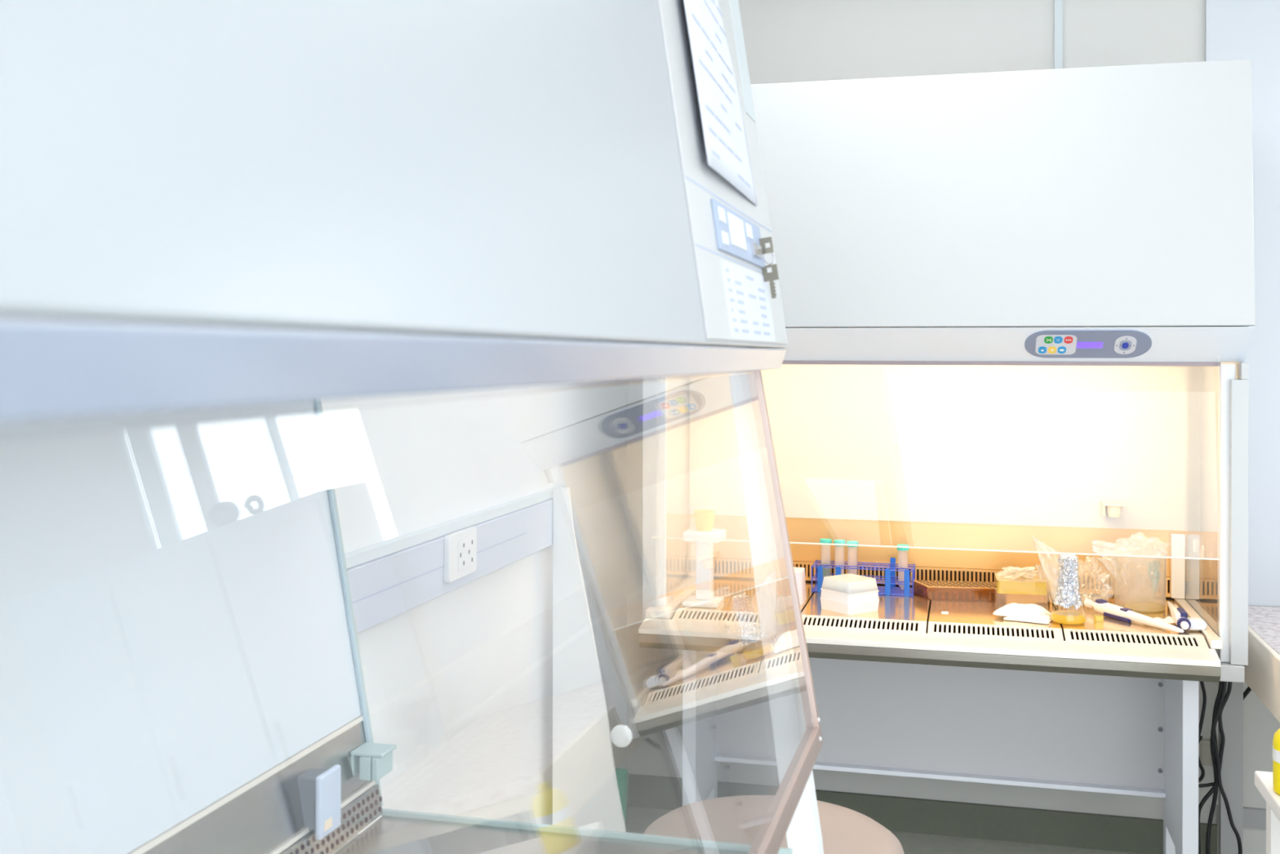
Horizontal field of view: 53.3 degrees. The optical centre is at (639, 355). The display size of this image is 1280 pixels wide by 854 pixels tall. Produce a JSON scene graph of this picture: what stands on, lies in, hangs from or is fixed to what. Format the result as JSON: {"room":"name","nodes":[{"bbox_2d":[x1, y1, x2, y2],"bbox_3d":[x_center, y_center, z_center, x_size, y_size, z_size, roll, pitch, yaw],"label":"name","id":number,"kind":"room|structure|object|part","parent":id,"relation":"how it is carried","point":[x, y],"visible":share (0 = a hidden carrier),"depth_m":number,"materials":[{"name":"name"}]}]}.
{"room":"laboratory","nodes":[
{"label":"laboratory","id":0,"kind":"room"},
{"bbox_2d":[320,379,627,833],"bbox_3d":[-0.769,0.063,1.435,0.100,2.750,5.600,0,0,14],"label":"wall","id":1,"kind":"structure","parent":0,"point":[460,680],"depth_m":2.87,"materials":[{"name":"white paint"}]},
{"bbox_2d":[344,485,566,633],"bbox_3d":[-0.371,0.416,2.734,0.029,0.137,1.375,0,0,14],"label":"cable trunking","id":2,"kind":"object","parent":1,"relation":"attached to","point":[388,579],"visible":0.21,"depth_m":2.53,"materials":[{"name":"white plastic"}]},
{"bbox_2d":[444,526,476,582],"bbox_3d":[-0.371,0.413,2.649,0.015,0.096,0.150,0,0,14],"label":"wall socket","id":3,"kind":"object","parent":2,"relation":"attached to","point":[460,546],"visible":1,"depth_m":2.63,"materials":[{"name":"white plastic"}]},
{"bbox_3d":[-0.362,0.413,2.662,0.002,0.066,0.090,0,0,14],"label":"insert plate","id":4,"kind":"part","parent":3,"relation":"part of","materials":[{"name":"white plastic"}]},
{"bbox_2d":[626,774,629,809],"bbox_3d":[-0.292,1.389,3.087,0.012,0.100,2.038,0,0,14],"label":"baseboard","id":5,"kind":"structure","parent":1,"relation":"attached to","point":[628,784],"depth_m":4.06,"materials":[{"name":"grey"}]},
{"bbox_2d":[625,805,1142,853],"bbox_3d":[1.384,1.473,0.884,4.550,0.060,5.600,0,0,14],"label":"floor","id":6,"kind":"structure","parent":0,"point":[638,819],"depth_m":3.75,"materials":[{"name":"plastic"}]},
{"bbox_2d":[0,0,823,853],"bbox_3d":[-0.377,0.367,0.995,0.838,2.143,1.982,0,0,14],"label":"tall cabinet","id":7,"kind":"object","parent":6,"relation":"on","point":[221,221],"visible":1,"depth_m":0.96,"materials":[{"name":"white metal"}]},
{"bbox_3d":[-0.709,0.294,1.065,0.108,0.512,1.873,0,0,14],"label":"panel","id":8,"kind":"part","parent":7,"relation":"part of","materials":[{"name":"white ceramic"}]},
{"bbox_2d":[142,720,368,853],"bbox_3d":[-0.659,0.604,1.052,0.035,0.088,1.873,0,0,14],"label":"backsplash","id":9,"kind":"structure","parent":7,"relation":"attached to","point":[264,815],"depth_m":1.67,"materials":[{"name":"grey metal"}]},
{"bbox_2d":[315,764,341,839],"bbox_3d":[-0.433,0.621,1.772,0.010,0.087,0.060,0,0,14],"label":"outlet","id":10,"kind":"object","parent":7,"relation":"attached to","point":[327,782],"depth_m":1.76,"materials":[{"name":"beige plastic"}]},
{"bbox_3d":[-0.467,0.368,1.978,0.137,0.658,0.030,0,0,14],"label":"corner post","id":11,"kind":"part","parent":7,"relation":"part of","materials":[{"name":"grey"}]},
{"bbox_2d":[0,0,786,348],"bbox_3d":[-0.403,-0.358,1.012,0.776,0.692,1.962,0,0,14],"label":"hood","id":12,"kind":"object","parent":7,"relation":"attached to","point":[175,174],"depth_m":0.58,"materials":[{"name":"white metal"}]},
{"bbox_2d":[684,0,757,206],"bbox_3d":[0.089,-0.388,1.573,0.063,0.366,0.389,0,0,13],"label":"paper sheet","id":13,"kind":"object","parent":7,"relation":"attached to","point":[727,153],"visible":1,"depth_m":1.54,"materials":[{"name":"white paper"}]},
{"bbox_3d":[0.124,-0.146,1.572,0.012,0.057,0.322,0,0,14],"label":"control panel","id":14,"kind":"part","parent":7,"relation":"part of","materials":[{"name":"blue plastic"}]},
{"bbox_3d":[0.152,-0.136,1.659,0.006,0.016,0.070,0,0,14],"label":"lock plate","id":15,"kind":"part","parent":7,"relation":"part of","materials":[{"name":"silver metal"}]},
{"bbox_2d":[759,236,778,298],"bbox_3d":[0.160,-0.117,1.716,0.052,0.082,0.014,0,0,14],"label":"key","id":16,"kind":"object","parent":7,"relation":"hanging from","point":[771,277],"visible":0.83,"depth_m":1.72,"materials":[{"name":"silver metal"}]},
{"bbox_3d":[0.003,0.532,0.883,0.022,0.029,1.874,0,0,15],"label":"sash rail","id":17,"kind":"part","parent":7,"relation":"part of","materials":[{"name":"brown metal"}]},
{"bbox_2d":[552,487,626,831],"bbox_3d":[-0.115,0.890,3.235,0.220,1.100,0.012,0,0,14],"label":"wall","id":18,"kind":"structure","parent":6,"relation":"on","point":[586,794],"depth_m":3.24,"materials":[{"name":"white paint"}]},
{"bbox_2d":[615,768,627,823],"bbox_3d":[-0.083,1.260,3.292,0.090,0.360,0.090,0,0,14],"label":"waste bin","id":19,"kind":"object","parent":6,"relation":"on","point":[621,774],"visible":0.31,"depth_m":3.28,"materials":[{"name":"teal plastic"}]},
{"bbox_2d":[644,795,904,853],"bbox_3d":[0.244,1.159,2.356,0.520,0.561,0.513,0,0,14],"label":"stool","id":20,"kind":"object","parent":6,"relation":"on","point":[739,819],"visible":0.59,"depth_m":2.38,"materials":[{"name":"beige plastic"}]},
{"bbox_2d":[638,58,1255,853],"bbox_3d":[0.793,0.367,3.477,1.497,2.149,0.730,0,0,14],"label":"tall cabinet","id":21,"kind":"object","parent":6,"relation":"on","point":[1000,291],"visible":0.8,"depth_m":3.31,"materials":[{"name":"white metal"}]},
{"bbox_3d":[0.115,0.685,3.633,0.067,0.021,0.554,0,0,14],"label":"rail","id":22,"kind":"part","parent":21,"relation":"part of","materials":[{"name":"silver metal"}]},
{"bbox_2d":[682,527,726,608],"bbox_3d":[0.177,0.579,3.484,0.104,0.202,0.100,0,0,14],"label":"stand","id":23,"kind":"object","parent":21,"relation":"on","point":[704,597],"visible":0.95,"depth_m":3.46,"materials":[{"name":"white plastic"}]},
{"bbox_2d":[693,509,715,530],"bbox_3d":[0.177,0.452,3.484,0.058,0.052,0.058,0,0,14],"label":"cup","id":24,"kind":"object","parent":23,"relation":"on","point":[704,518],"visible":1,"depth_m":3.46,"materials":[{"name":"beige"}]},
{"bbox_2d":[671,577,815,623],"bbox_3d":[0.309,0.689,3.583,0.324,0.018,0.554,0,0,14],"label":"tray","id":25,"kind":"object","parent":21,"relation":"on","point":[740,605],"depth_m":3.47,"materials":[{"name":"silver metal"}]},
{"bbox_2d":[793,567,806,604],"bbox_3d":[0.396,0.638,3.542,0.124,0.086,0.100,0,0,14],"label":"storage box","id":26,"kind":"object","parent":21,"relation":"on","point":[799,572],"visible":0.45,"depth_m":3.49,"materials":[{"name":"white plastic"}]},
{"bbox_2d":[820,573,879,614],"bbox_3d":[0.561,0.639,3.415,0.115,0.085,0.115,0,0,-35],"label":"box","id":27,"kind":"object","parent":21,"relation":"on","point":[849,593],"visible":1,"depth_m":3.38,"materials":[{"name":"white plastic"}]},
{"bbox_3d":[0.562,0.613,3.415,0.115,0.033,0.115,0,0,-35],"label":"lid","id":28,"kind":"part","parent":27,"relation":"part of","materials":[{"name":"white plastic"}]},
{"bbox_2d":[811,557,915,596],"bbox_3d":[0.646,0.636,3.689,0.288,0.090,0.117,0,0,14],"label":"tube rack","id":29,"kind":"object","parent":21,"relation":"on","point":[890,588],"visible":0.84,"depth_m":3.66,"materials":[{"name":"blue plastic"}]},
{"bbox_3d":[0.495,0.644,3.671,0.004,0.075,0.004,0,0,44],"label":"corner post","id":30,"kind":"part","parent":29,"relation":"part of","materials":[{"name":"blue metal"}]},
{"bbox_3d":[0.522,0.644,3.778,0.004,0.075,0.004,0,0,-16],"label":"corner post","id":31,"kind":"part","parent":29,"relation":"part of","materials":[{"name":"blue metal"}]},
{"bbox_2d":[819,537,831,579],"bbox_3d":[0.541,0.605,3.716,0.034,0.137,0.034,0,0,14],"label":"tube","id":32,"kind":"object","parent":29,"relation":"in","point":[825,548],"visible":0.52,"depth_m":3.70,"materials":[{"name":"teal"}]},
{"bbox_2d":[833,539,845,575],"bbox_3d":[0.580,0.606,3.706,0.034,0.136,0.034,0,0,14],"label":"tube","id":33,"kind":"object","parent":29,"relation":"in","point":[839,549],"visible":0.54,"depth_m":3.69,"materials":[{"name":"teal"}]},
{"bbox_2d":[846,540,858,574],"bbox_3d":[0.616,0.606,3.695,0.034,0.134,0.034,0,0,14],"label":"tube","id":34,"kind":"object","parent":29,"relation":"in","point":[851,550],"visible":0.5,"depth_m":3.68,"materials":[{"name":"teal"}]},
{"bbox_3d":[0.646,0.678,3.689,0.285,0.006,0.110,0,0,14],"label":"plate","id":35,"kind":"part","parent":29,"relation":"part of","materials":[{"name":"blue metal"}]},
{"bbox_2d":[897,543,909,590],"bbox_3d":[0.755,0.609,3.662,0.034,0.129,0.034,0,0,14],"label":"tube","id":36,"kind":"object","parent":29,"relation":"in","point":[902,552],"visible":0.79,"depth_m":3.65,"materials":[{"name":"teal"}]},
{"bbox_3d":[0.771,0.644,3.601,0.004,0.075,0.004,0,0,44],"label":"corner post","id":37,"kind":"part","parent":29,"relation":"part of","materials":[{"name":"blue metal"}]},
{"bbox_3d":[0.798,0.644,3.707,0.004,0.075,0.004,0,0,-16],"label":"corner post","id":38,"kind":"part","parent":29,"relation":"part of","materials":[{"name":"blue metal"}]},
{"bbox_2d":[801,585,930,633],"bbox_3d":[0.628,0.690,3.502,0.324,0.018,0.554,0,0,14],"label":"tray","id":39,"kind":"object","parent":21,"relation":"on","point":[895,614],"depth_m":3.35,"materials":[{"name":"silver metal"}]},
{"bbox_3d":[0.758,0.743,3.470,1.395,0.038,0.700,0,0,14],"label":"rail","id":40,"kind":"part","parent":21,"relation":"part of","materials":[{"name":"silver metal"}]},
{"bbox_2d":[688,556,1186,597],"bbox_3d":[0.841,0.648,3.741,1.420,0.055,0.014,0,0,14],"label":"grille","id":41,"kind":"object","parent":21,"relation":"attached to","point":[741,566],"depth_m":3.71,"materials":[{"name":"metal"}]},
{"bbox_2d":[689,514,1186,577],"bbox_3d":[0.853,0.555,3.787,1.420,0.130,0.098,0,0,14],"label":"backsplash","id":42,"kind":"structure","parent":21,"relation":"attached to","point":[873,532],"depth_m":3.71,"materials":[{"name":"metal"}]},
{"bbox_3d":[0.853,0.228,3.785,1.420,0.522,0.102,0,0,14],"label":"panel","id":43,"kind":"part","parent":21,"relation":"part of","materials":[{"name":"white ceramic"}]},
{"bbox_3d":[0.812,0.999,3.557,1.213,0.315,0.015,0,0,14],"label":"stand panel","id":44,"kind":"part","parent":21,"relation":"part of","materials":[{"name":"grey metal"}]},
{"bbox_2d":[913,579,1004,600],"bbox_3d":[0.899,0.662,3.578,0.256,0.041,0.095,0,0,7],"label":"tube rack","id":45,"kind":"object","parent":21,"relation":"on","point":[943,586],"visible":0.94,"depth_m":3.54,"materials":[{"name":"orange plastic"}]},
{"bbox_3d":[0.899,0.644,3.578,0.256,0.003,0.095,0,0,7],"label":"hole plate","id":46,"kind":"part","parent":45,"relation":"part of","materials":[{"name":"orange plastic"}]},
{"bbox_2d":[927,591,1063,640],"bbox_3d":[0.946,0.691,3.421,0.324,0.018,0.554,0,0,14],"label":"tray","id":47,"kind":"object","parent":21,"relation":"on","point":[966,618],"depth_m":3.29,"materials":[{"name":"silver metal"}]},
{"bbox_2d":[750,58,1255,328],"bbox_3d":[0.801,-0.389,3.499,1.497,0.637,0.684,0,0,14],"label":"hood","id":48,"kind":"object","parent":21,"relation":"attached to","point":[1122,196],"depth_m":3.14,"materials":[{"name":"white metal"}]},
{"bbox_2d":[994,573,1048,609],"bbox_3d":[1.037,0.643,3.476,0.133,0.078,0.104,0,0,11],"label":"tip box","id":49,"kind":"object","parent":21,"relation":"on","point":[1024,587],"visible":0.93,"depth_m":3.44,"materials":[{"name":"yellow plastic"}]},
{"bbox_2d":[997,565,1039,578],"bbox_3d":[1.031,0.590,3.475,0.112,0.029,0.100,0,0,29],"label":"plastic wrap","id":50,"kind":"object","parent":49,"relation":"on","point":[1033,566],"visible":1,"depth_m":3.47,"materials":[{"name":"clear plastic"}]},
{"bbox_2d":[995,574,1046,595],"bbox_3d":[1.038,0.625,3.476,0.128,0.034,0.100,0,0,11],"label":"tray","id":51,"kind":"object","parent":49,"relation":"on","point":[1019,585],"depth_m":3.43,"materials":[{"name":"yellow plastic"}]},
{"bbox_2d":[992,602,1051,623],"bbox_3d":[0.998,0.664,3.303,0.147,0.034,0.111,0,0,38],"label":"pad","id":52,"kind":"object","parent":21,"relation":"on","point":[1033,613],"visible":1,"depth_m":3.28,"materials":[{"name":"white"}]},
{"bbox_2d":[1050,554,1086,625],"bbox_3d":[1.094,0.594,3.255,0.087,0.176,0.087,0,0,14],"label":"flask","id":53,"kind":"object","parent":21,"relation":"on","point":[1068,593],"visible":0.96,"depth_m":3.23,"materials":[{"name":"clear glass"}]},
{"bbox_3d":[1.094,0.615,3.255,0.087,0.135,0.087,0,0,14],"label":"glass","id":54,"kind":"part","parent":53,"relation":"part of","materials":[{"name":"clear glass"}]},
{"bbox_2d":[1031,534,1115,601],"bbox_3d":[1.183,0.585,3.460,0.223,0.194,0.118,0,0,-24],"label":"plastic bag","id":55,"kind":"object","parent":21,"relation":"on","point":[1031,535],"visible":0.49,"depth_m":3.46,"materials":[{"name":"clear plastic"}]},
{"bbox_3d":[1.097,-0.027,3.127,0.295,0.068,0.092,0,0,14],"label":"control panel","id":56,"kind":"part","parent":21,"relation":"part of","materials":[{"name":"grey plastic"}]},
{"bbox_2d":[1093,614,1103,622],"bbox_3d":[1.175,0.675,3.265,0.020,0.016,0.020,0,0,4],"label":"sticky note pad","id":57,"kind":"object","parent":21,"relation":"on","point":[1097,618],"visible":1,"depth_m":3.26,"materials":[{"name":"yellow paper"}]},
{"bbox_2d":[1100,500,1124,517],"bbox_3d":[1.329,0.434,3.584,0.058,0.042,0.053,0,0,14],"label":"wall socket","id":58,"kind":"object","parent":21,"relation":"on","point":[1108,508],"depth_m":3.57,"materials":[{"name":"beige plastic"}]},
{"bbox_3d":[1.182,-0.023,3.104,0.014,0.015,0.020,0,0,14],"label":"dial knob","id":59,"kind":"part","parent":21,"relation":"part of","materials":[{"name":"blue plastic"}]},
{"bbox_2d":[1050,593,1208,648],"bbox_3d":[1.264,0.691,3.340,0.324,0.018,0.554,0,0,14],"label":"tray","id":60,"kind":"object","parent":21,"relation":"on","point":[1113,632],"depth_m":3.18,"materials":[{"name":"silver metal"}]},
{"bbox_2d":[1084,598,1183,632],"bbox_3d":[1.256,0.663,3.259,0.034,0.040,0.335,0,0,-20],"label":"pipette","id":61,"kind":"object","parent":21,"relation":"on","point":[1101,606],"visible":1,"depth_m":3.27,"materials":[{"name":"white plastic"}]},
{"bbox_2d":[1111,550,1167,612],"bbox_3d":[1.346,0.607,3.433,0.140,0.153,0.140,0,0,14],"label":"beaker","id":62,"kind":"object","parent":21,"relation":"on","point":[1140,604],"visible":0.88,"depth_m":3.40,"materials":[{"name":"glass"}]},
{"bbox_2d":[1091,533,1165,600],"bbox_3d":[1.327,0.577,3.431,0.172,0.201,0.143,0,0,-28],"label":"plastic bag","id":63,"kind":"object","parent":62,"relation":"in","point":[1135,533],"visible":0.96,"depth_m":3.43,"materials":[{"name":"clear plastic"}]},
{"bbox_2d":[1146,559,1159,595],"bbox_3d":[1.376,0.597,3.415,0.030,0.096,0.049,0,0,14],"label":"tissue paper","id":64,"kind":"object","parent":62,"relation":"in","point":[1151,566],"visible":0.98,"depth_m":3.40,"materials":[{"name":"white paper"}]},
{"bbox_2d":[1154,616,1174,622],"bbox_3d":[1.322,0.675,3.250,0.082,0.010,0.066,0,0,14],"label":"tissue paper","id":65,"kind":"object","parent":21,"relation":"on","point":[1167,620],"visible":0.43,"depth_m":3.25,"materials":[{"name":"white paper"}]},
{"bbox_3d":[1.498,0.587,3.552,0.036,0.178,0.026,0,0,14],"label":"corner post","id":66,"kind":"part","parent":21,"relation":"part of","materials":[{"name":"white metal"}]},
{"bbox_2d":[1166,600,1207,631],"bbox_3d":[1.395,0.661,3.275,0.072,0.042,0.306,0,0,14],"label":"pipette","id":67,"kind":"object","parent":21,"relation":"on","point":[1179,615],"visible":0.98,"depth_m":3.15,"materials":[{"name":"white plastic"}]},
{"bbox_3d":[1.438,0.688,3.295,0.026,0.021,0.554,0,0,14],"label":"rail","id":68,"kind":"part","parent":21,"relation":"part of","materials":[{"name":"silver metal"}]},
{"bbox_2d":[1198,680,1206,741],"bbox_3d":[1.507,0.923,3.433,0.034,0.284,0.009,0,0,14],"label":"power cable","id":69,"kind":"object","parent":21,"relation":"hanging from","point":[1204,694],"visible":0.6,"depth_m":3.43,"materials":[{"name":"black rubber"}]},
{"bbox_2d":[1198,729,1217,787],"bbox_3d":[1.547,1.104,3.490,0.070,0.162,0.009,0,0,14],"label":"power cable","id":70,"kind":"object","parent":21,"relation":"hanging from","point":[1202,774],"visible":0.46,"depth_m":3.49,"materials":[{"name":"black rubber"}]},
{"bbox_2d":[1217,605,1279,853],"bbox_3d":[1.826,1.077,3.031,0.678,0.735,1.078,0,0,14],"label":"stone bench","id":71,"kind":"object","parent":6,"relation":"on","point":[1262,673],"visible":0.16,"depth_m":3.49,"materials":[{"name":"grey stone"}]},
{"bbox_2d":[1205,680,1222,853],"bbox_3d":[1.566,1.109,3.470,0.050,0.652,0.011,0,0,14],"label":"power cable","id":72,"kind":"object","parent":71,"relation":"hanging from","point":[1220,684],"visible":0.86,"depth_m":3.47,"materials":[{"name":"black rubber"}]},
{"bbox_2d":[1198,681,1231,853],"bbox_3d":[1.559,1.109,3.456,0.095,0.652,0.010,0,0,14],"label":"power cable","id":73,"kind":"object","parent":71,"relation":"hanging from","point":[1212,789],"visible":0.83,"depth_m":3.45,"materials":[{"name":"black rubber"}]},
{"bbox_2d":[1210,681,1242,853],"bbox_3d":[1.581,1.109,3.435,0.081,0.652,0.010,0,0,14],"label":"power cable","id":74,"kind":"object","parent":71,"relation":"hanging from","point":[1224,683],"visible":0.88,"depth_m":3.44,"materials":[{"name":"black rubber"}]},
{"bbox_2d":[1243,685,1251,699],"bbox_3d":[1.672,0.933,3.506,0.028,0.187,0.147,0,0,-24],"label":"power cable","id":75,"kind":"object","parent":71,"relation":"hanging from","point":[1248,689],"visible":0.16,"depth_m":3.51,"materials":[{"name":"black rubber"}]},
{"bbox_2d":[1254,770,1279,853],"bbox_3d":[1.395,1.133,2.224,0.494,0.620,0.502,0,0,14],"label":"side table","id":76,"kind":"object","parent":6,"relation":"on","point":[1263,780],"visible":0.98,"depth_m":2.46,"materials":[{"name":"white laminate"}]},
{"bbox_3d":[1.242,1.148,2.477,0.040,0.590,0.040,0,0,14],"label":"leg","id":77,"kind":"part","parent":76,"relation":"part of","materials":[{"name":"white laminate"}]},
{"bbox_2d":[1272,728,1279,795],"bbox_3d":[1.231,0.751,2.389,0.082,0.142,0.082,0,0,14],"label":"bottle","id":78,"kind":"object","parent":76,"relation":"on","point":[1276,741],"visible":1,"depth_m":2.39,"materials":[{"name":"yellow plastic"}]},
{"bbox_2d":[626,0,1279,853],"bbox_3d":[2.074,0.070,3.573,4.350,2.750,0.050,0,0,14],"label":"wall","id":79,"kind":"structure","parent":0,"point":[786,41],"depth_m":3.85,"materials":[{"name":"white paint"}]},
{"bbox_2d":[627,773,1217,853],"bbox_3d":[0.804,1.392,3.865,1.750,0.100,0.012,0,0,14],"label":"baseboard","id":80,"kind":"structure","parent":79,"relation":"attached to","point":[950,818],"depth_m":3.81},
{"bbox_2d":[1053,0,1062,69],"bbox_3d":[1.231,-0.082,3.755,0.023,2.450,0.014,0,0,14],"label":"trim","id":81,"kind":"structure","parent":79,"relation":"attached to","point":[1058,6],"depth_m":3.75,"materials":[{"name":"white"}]},
{"bbox_2d":[1198,738,1217,765],"bbox_3d":[1.634,1.139,3.651,0.072,0.072,0.015,0,0,14],"label":"wall socket","id":82,"kind":"object","parent":79,"relation":"attached to","point":[1204,748],"visible":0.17,"depth_m":3.65,"materials":[{"name":"beige plastic"}]},
{"bbox_2d":[1217,804,1266,829],"bbox_3d":[2.911,1.319,3.326,2.600,0.056,0.012,0,0,14],"label":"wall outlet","id":83,"kind":"structure","parent":79,"relation":"attached to","point":[1253,817],"depth_m":3.62,"materials":[{"name":"grey"}]},
{"bbox_2d":[1204,0,1279,606],"bbox_3d":[1.990,-0.153,3.558,0.766,1.725,0.020,0,0,14],"label":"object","id":84,"kind":"structure","parent":79,"relation":"attached to","point":[1235,29],"depth_m":3.60,"materials":[{"name":"white paint"}]}
]}

